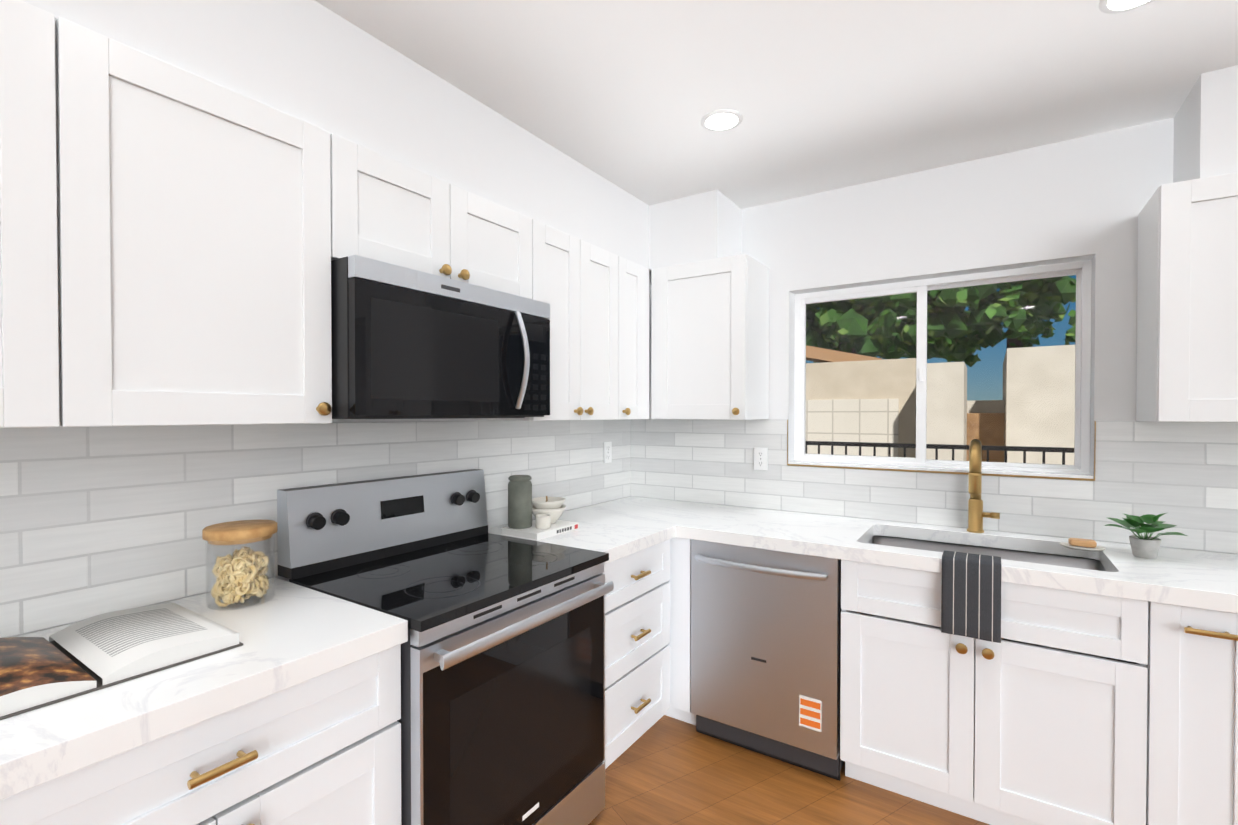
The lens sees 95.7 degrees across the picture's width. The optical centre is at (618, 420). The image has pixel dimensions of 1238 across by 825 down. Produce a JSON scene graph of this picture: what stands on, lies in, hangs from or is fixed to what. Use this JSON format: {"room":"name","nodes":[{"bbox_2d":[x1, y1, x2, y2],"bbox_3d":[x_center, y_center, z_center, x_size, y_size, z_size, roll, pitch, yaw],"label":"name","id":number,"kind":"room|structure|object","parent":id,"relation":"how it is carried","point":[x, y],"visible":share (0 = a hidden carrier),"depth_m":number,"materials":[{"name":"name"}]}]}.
{"room":"kitchen","nodes":[
{"label":"kitchen","id":0,"kind":"room"},
{"bbox_2d":[13,418,629,636],"bbox_3d":[-1.503,0.152,1.077,0.160,2.460,5.760,0,1,34],"label":"wall","id":1,"kind":"structure","parent":0,"point":[379,420],"depth_m":1.97,"materials":[{"name":"white paint"}]},
{"bbox_2d":[0,0,58,427],"bbox_3d":[-1.365,-0.365,0.796,0.360,0.759,0.760,0,1,34],"label":"upper cabinet","id":2,"kind":"object","parent":1,"relation":"attached to","point":[29,371],"visible":1,"depth_m":1.00,"materials":[{"name":"white wood"}]},
{"bbox_2d":[55,17,331,426],"bbox_3d":[-1.012,-0.371,1.329,0.360,0.759,0.513,0,1,34],"label":"upper cabinet","id":3,"kind":"object","parent":1,"relation":"attached to","point":[194,243],"visible":0.88,"depth_m":1.20,"materials":[{"name":"white wood"}]},
{"bbox_2d":[0,419,630,637],"bbox_3d":[-1.312,0.239,1.214,0.008,0.455,5.000,0,1,34],"label":"backsplash","id":4,"kind":"structure","parent":1,"relation":"attached to","point":[94,521],"depth_m":1.47,"materials":[{"name":"tile"}]},
{"bbox_2d":[604,442,611,462],"bbox_3d":[-0.061,0.172,3.078,0.008,0.114,0.070,0,1,34],"label":"electrical outlet","id":5,"kind":"object","parent":4,"relation":"attached to","point":[607,452],"visible":1,"depth_m":3.07,"materials":[{"name":"white plastic"}]},
{"bbox_2d":[330,133,531,298],"bbox_3d":[-0.657,-0.595,1.862,0.360,0.324,0.768,0,1,34],"label":"upper cabinet","id":6,"kind":"object","parent":1,"relation":"attached to","point":[387,210],"visible":0.69,"depth_m":1.70,"materials":[{"name":"white wood"}]},
{"bbox_2d":[331,255,549,418],"bbox_3d":[-0.607,-0.217,1.834,0.472,0.418,0.760,0,1,34],"label":"microwave","id":7,"kind":"object","parent":6,"relation":"attached to","point":[408,343],"visible":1,"depth_m":1.61,"materials":[{"name":"silver metal"}]},
{"bbox_2d":[474,219,617,420],"bbox_3d":[-0.283,-0.384,2.429,0.360,0.759,0.583,0,1,34],"label":"upper cabinet","id":8,"kind":"object","parent":1,"relation":"attached to","point":[575,283],"visible":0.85,"depth_m":2.33,"materials":[{"name":"white wood"}]},
{"bbox_2d":[615,256,648,419],"bbox_3d":[-0.043,-0.388,2.792,0.360,0.759,0.284,0,1,34],"label":"upper cabinet","id":9,"kind":"object","parent":1,"relation":"attached to","point":[633,340],"visible":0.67,"depth_m":2.71,"materials":[{"name":"white wood"}]},
{"bbox_2d":[314,0,1237,208],"bbox_3d":[-0.063,-1.105,0.012,3.720,0.080,5.920,0,1,34],"label":"ceiling","id":10,"kind":"structure","parent":0,"point":[820,96],"depth_m":1.75,"materials":[{"name":"white paint"}]},
{"bbox_2d":[22,0,741,285],"bbox_3d":[-1.195,-0.910,0.764,0.684,0.327,5.598,0,1,34],"label":"soffit ceiling","id":11,"kind":"structure","parent":10,"relation":"attached to","point":[314,63],"depth_m":1.64,"materials":[{"name":"white paint"}]},
{"bbox_2d":[701,109,742,131],"bbox_3d":[0.371,-1.085,2.028,0.150,0.006,0.150,0,1,34],"label":"recessed light","id":12,"kind":"object","parent":10,"relation":"in","point":[722,120],"visible":1,"depth_m":2.02,"materials":[{"name":"white plastic"}]},
{"bbox_2d":[1099,0,1154,13],"bbox_3d":[1.305,-1.078,1.409,0.150,0.006,0.150,0,1,34],"label":"recessed light","id":13,"kind":"object","parent":10,"relation":"in","point":[1113,6],"visible":1,"depth_m":1.45,"materials":[{"name":"white plastic"}]},
{"bbox_2d":[1173,65,1237,182],"bbox_3d":[2.359,-0.919,1.581,1.089,0.327,0.311,0,1,34],"label":"soffit","id":14,"kind":"structure","parent":10,"relation":"attached to","point":[1206,130],"depth_m":1.74,"materials":[{"name":"white paint"}]},
{"bbox_2d":[588,715,989,824],"bbox_3d":[-0.063,1.425,0.042,3.720,0.060,5.920,0,1,34],"label":"floor","id":15,"kind":"structure","parent":0,"point":[665,770],"depth_m":2.07,"materials":[{"name":"brown wood"}]},
{"bbox_2d":[0,644,400,824],"bbox_3d":[-0.959,0.950,1.168,0.638,0.863,0.760,0,1,34],"label":"base cabinet","id":16,"kind":"object","parent":15,"relation":"on","point":[324,749],"visible":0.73,"depth_m":1.08,"materials":[{"name":"white wood"}]},
{"bbox_2d":[0,577,407,799],"bbox_3d":[-1.177,0.496,0.846,0.626,0.050,1.530,0,1,34],"label":"countertop","id":17,"kind":"structure","parent":16,"relation":"on","point":[291,634],"depth_m":1.02,"materials":[{"name":"stone"}]},
{"bbox_2d":[0,603,242,719],"bbox_3d":[-1.053,0.449,1.076,0.353,0.037,0.450,0,1,34],"label":"open book","id":18,"kind":"object","parent":17,"relation":"on","point":[94,653],"visible":1,"depth_m":1.07,"materials":[{"name":"white paper"}]},
{"bbox_2d":[202,519,277,610],"bbox_3d":[-0.971,0.367,1.440,0.160,0.200,0.160,0,1,34],"label":"pasta jar","id":19,"kind":"object","parent":17,"relation":"on","point":[240,573],"visible":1,"depth_m":1.40,"materials":[{"name":"clear glass"}]},
{"bbox_2d":[277,469,613,824],"bbox_3d":[-0.506,0.788,1.785,0.709,1.172,0.764,0,1,34],"label":"range","id":20,"kind":"object","parent":15,"relation":"on","point":[502,720],"visible":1,"depth_m":1.65,"materials":[{"name":"silver metal"}]},
{"bbox_2d":[603,539,669,768],"bbox_3d":[-0.166,0.936,2.365,0.638,0.863,0.567,0,1,34],"label":"base cabinet","id":21,"kind":"object","parent":15,"relation":"on","point":[637,652],"visible":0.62,"depth_m":2.21,"materials":[{"name":"white wood"}]},
{"bbox_2d":[488,512,675,564],"bbox_3d":[-0.179,0.478,2.350,0.629,0.050,0.540,0,1,34],"label":"countertop","id":22,"kind":"structure","parent":21,"relation":"on","point":[617,529],"depth_m":2.28,"materials":[{"name":"stone"}]},
{"bbox_2d":[501,520,578,540],"bbox_3d":[-0.320,0.440,2.293,0.194,0.027,0.260,0,1,34],"label":"book","id":23,"kind":"object","parent":22,"relation":"on","point":[533,532],"visible":0.88,"depth_m":2.21,"materials":[{"name":"white paper"}]},
{"bbox_2d":[508,475,531,528],"bbox_3d":[-0.399,0.324,2.260,0.096,0.205,0.096,0,1,34],"label":"ceramic canister","id":24,"kind":"object","parent":23,"relation":"on","point":[519,501],"visible":1,"depth_m":2.22,"materials":[{"name":"green ceramic"}]},
{"bbox_2d":[536,514,550,528],"bbox_3d":[-0.303,0.402,2.240,0.060,0.050,0.060,0,1,34],"label":"candle","id":25,"kind":"object","parent":23,"relation":"on","point":[543,521],"visible":1,"depth_m":2.21,"materials":[{"name":"beige ceramic"}]},
{"bbox_2d":[532,496,565,523],"bbox_3d":[-0.298,0.363,2.344,0.156,0.125,0.156,0,1,34],"label":"bowls","id":26,"kind":"object","parent":23,"relation":"on","point":[554,507],"visible":0.69,"depth_m":2.30,"materials":[{"name":"beige ceramic"}]},
{"bbox_2d":[652,537,695,725],"bbox_3d":[0.181,0.930,2.847,0.680,0.863,0.618,0,1,34],"label":"base cabinet","id":27,"kind":"object","parent":15,"relation":"on","point":[680,630],"visible":0.1,"depth_m":2.45,"materials":[{"name":"white wood"}]},
{"bbox_2d":[691,539,843,780],"bbox_3d":[0.703,0.936,2.463,0.600,0.861,0.652,0,1,34],"label":"dishwasher","id":28,"kind":"object","parent":15,"relation":"on","point":[765,651],"visible":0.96,"depth_m":2.23,"materials":[{"name":"silver metal"}]},
{"bbox_2d":[840,560,1147,824],"bbox_3d":[1.327,0.939,2.081,0.842,0.863,0.635,0,1,34],"label":"base cabinet","id":29,"kind":"object","parent":15,"relation":"on","point":[1037,715],"visible":0.83,"depth_m":1.81,"materials":[{"name":"white wood"}]},
{"bbox_2d":[564,496,1237,612],"bbox_3d":[1.301,0.482,2.085,3.390,0.050,0.651,0,1,34],"label":"countertop","id":30,"kind":"structure","parent":29,"relation":"on","point":[1181,577],"depth_m":2.08,"materials":[{"name":"stone"}]},
{"bbox_2d":[941,550,1000,642],"bbox_3d":[1.173,0.577,1.866,0.164,0.250,0.120,0,1,34],"label":"dish towel","id":31,"kind":"object","parent":30,"relation":"hanging from","point":[971,597],"visible":1,"depth_m":1.82,"materials":[{"name":"grey fabric"}]},
{"bbox_2d":[967,439,999,532],"bbox_3d":[1.444,0.263,2.221,0.112,0.382,0.208,0,1,34],"label":"brass faucet","id":32,"kind":"object","parent":30,"relation":"on","point":[976,514],"visible":1,"depth_m":2.24,"materials":[{"name":"brown metal"}]},
{"bbox_2d":[867,535,1106,570],"bbox_3d":[1.324,0.599,2.086,0.783,0.182,0.455,0,1,34],"label":"sink basin","id":33,"kind":"object","parent":30,"relation":"in","point":[1054,559],"visible":0.12,"depth_m":2.23,"materials":[{"name":"silver metal"}]},
{"bbox_2d":[1059,538,1105,550],"bbox_3d":[1.657,0.441,2.003,0.130,0.032,0.088,0,1,34],"label":"soap dish","id":34,"kind":"object","parent":30,"relation":"on","point":[1081,544],"visible":1,"depth_m":1.99,"materials":[{"name":"beige ceramic"}]},
{"bbox_2d":[1104,513,1186,558],"bbox_3d":[1.771,0.379,1.888,0.211,0.158,0.198,0,1,34],"label":"potted plant","id":35,"kind":"object","parent":30,"relation":"on","point":[1146,546],"visible":1,"depth_m":1.88,"materials":[{"name":"green plant"}]},
{"bbox_2d":[1146,601,1237,824],"bbox_3d":[1.777,0.943,1.781,0.236,0.863,0.638,0,1,34],"label":"base cabinet","id":36,"kind":"object","parent":15,"relation":"on","point":[1192,730],"visible":0.6,"depth_m":1.57,"materials":[{"name":"white wood"}]},
{"bbox_2d":[632,118,1230,553],"bbox_3d":[1.527,0.137,2.428,3.400,2.460,0.160,0,1,34],"label":"wall","id":37,"kind":"structure","parent":0,"point":[1074,200],"depth_m":2.32,"materials":[{"name":"white paint"}]},
{"bbox_2d":[651,254,768,419],"bbox_3d":[0.450,-0.388,2.815,0.500,0.759,0.360,0,1,34],"label":"upper cabinet","id":38,"kind":"object","parent":37,"relation":"attached to","point":[710,339],"visible":1,"depth_m":2.69,"materials":[{"name":"white wood"}]},
{"bbox_2d":[631,419,1237,553],"bbox_3d":[1.483,0.225,2.357,3.390,0.455,0.008,0,1,34],"label":"backsplash","id":39,"kind":"structure","parent":37,"relation":"attached to","point":[1183,476],"depth_m":2.31,"materials":[{"name":"tile"}]},
{"bbox_2d":[754,447,767,469],"bbox_3d":[0.720,0.192,2.846,0.070,0.114,0.008,0,1,34],"label":"electrical outlet","id":40,"kind":"object","parent":39,"relation":"attached to","point":[760,458],"visible":1,"depth_m":2.84,"materials":[{"name":"white plastic"}]},
{"bbox_2d":[788,460,1092,478],"bbox_3d":[1.351,0.213,2.497,1.163,0.015,0.095,0,1,34],"label":"window sill","id":41,"kind":"structure","parent":37,"relation":"attached to","point":[1011,472],"depth_m":2.43,"materials":[{"name":"stone"}]},
{"bbox_2d":[787,420,1095,480],"bbox_3d":[1.323,0.111,2.455,1.173,0.228,0.003,0,1,34],"label":"trim","id":42,"kind":"structure","parent":37,"relation":"attached to","point":[1086,479],"depth_m":2.39,"materials":[{"name":"brown"}]},
{"bbox_2d":[794,260,1091,473],"bbox_3d":[1.395,-0.210,2.560,1.163,0.859,0.071,0,1,34],"label":"window","id":43,"kind":"structure","parent":37,"relation":"in","point":[1081,271],"depth_m":2.53,"materials":[{"name":"white plastic"}]},
{"bbox_2d":[1136,172,1237,421],"bbox_3d":[2.126,-0.376,1.705,0.760,0.759,0.360,0,1,34],"label":"upper cabinet","id":44,"kind":"object","parent":37,"relation":"attached to","point":[1187,325],"visible":1,"depth_m":1.76,"materials":[{"name":"white wood"}]},
{"label":"outside","id":45,"kind":"structure","parent":0,"visible":0},
{"bbox_3d":[16.676,1.415,28.400,60.000,0.100,59.830,0,1,34],"label":"ground","id":46,"kind":"structure","parent":45,"visible":0},
{"bbox_2d":[806,345,883,362],"bbox_3d":[3.754,-0.523,13.744,5.237,4.116,2.100,0,1,34],"label":"roof","id":47,"kind":"structure","parent":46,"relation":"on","point":[815,351],"depth_m":11.97,"materials":[{"name":"brown"}]},
{"bbox_2d":[806,358,915,457],"bbox_3d":[3.326,0.297,9.700,3.234,2.570,0.330,0,1,34],"label":"wall","id":48,"kind":"structure","parent":46,"relation":"on","point":[868,429],"depth_m":9.10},
{"bbox_2d":[805,441,1073,464],"bbox_3d":[2.373,0.914,4.660,3.243,1.454,0.040,0,1,34],"label":"railing","id":49,"kind":"object","parent":46,"relation":"on","point":[936,447],"depth_m":4.49,"materials":[{"name":"black metal"}]},
{"bbox_2d":[806,275,1075,366],"bbox_3d":[6.493,-3.844,20.644,17.420,10.598,11.045,0,1,34],"label":"trees","id":50,"kind":"object","parent":46,"relation":"on","point":[1034,322],"depth_m":15.48,"materials":[{"name":"green plant"}]},
{"bbox_2d":[926,362,965,460],"bbox_3d":[4.718,0.400,8.138,0.528,2.400,1.200,0,1,34],"label":"wall pier","id":51,"kind":"structure","parent":46,"relation":"on","point":[958,410],"depth_m":7.61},
{"bbox_2d":[967,413,1003,461],"bbox_3d":[5.533,0.738,8.478,0.484,1.717,0.060,0,1,34],"label":"gate","id":52,"kind":"object","parent":46,"relation":"on","point":[975,425],"depth_m":8.42,"materials":[{"name":"brown wood"}]},
{"bbox_2d":[966,345,1074,464],"bbox_3d":[6.449,0.290,8.790,1.850,2.606,3.000,0,1,34],"label":"building","id":53,"kind":"structure","parent":46,"relation":"on","point":[1037,361],"depth_m":7.53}
]}

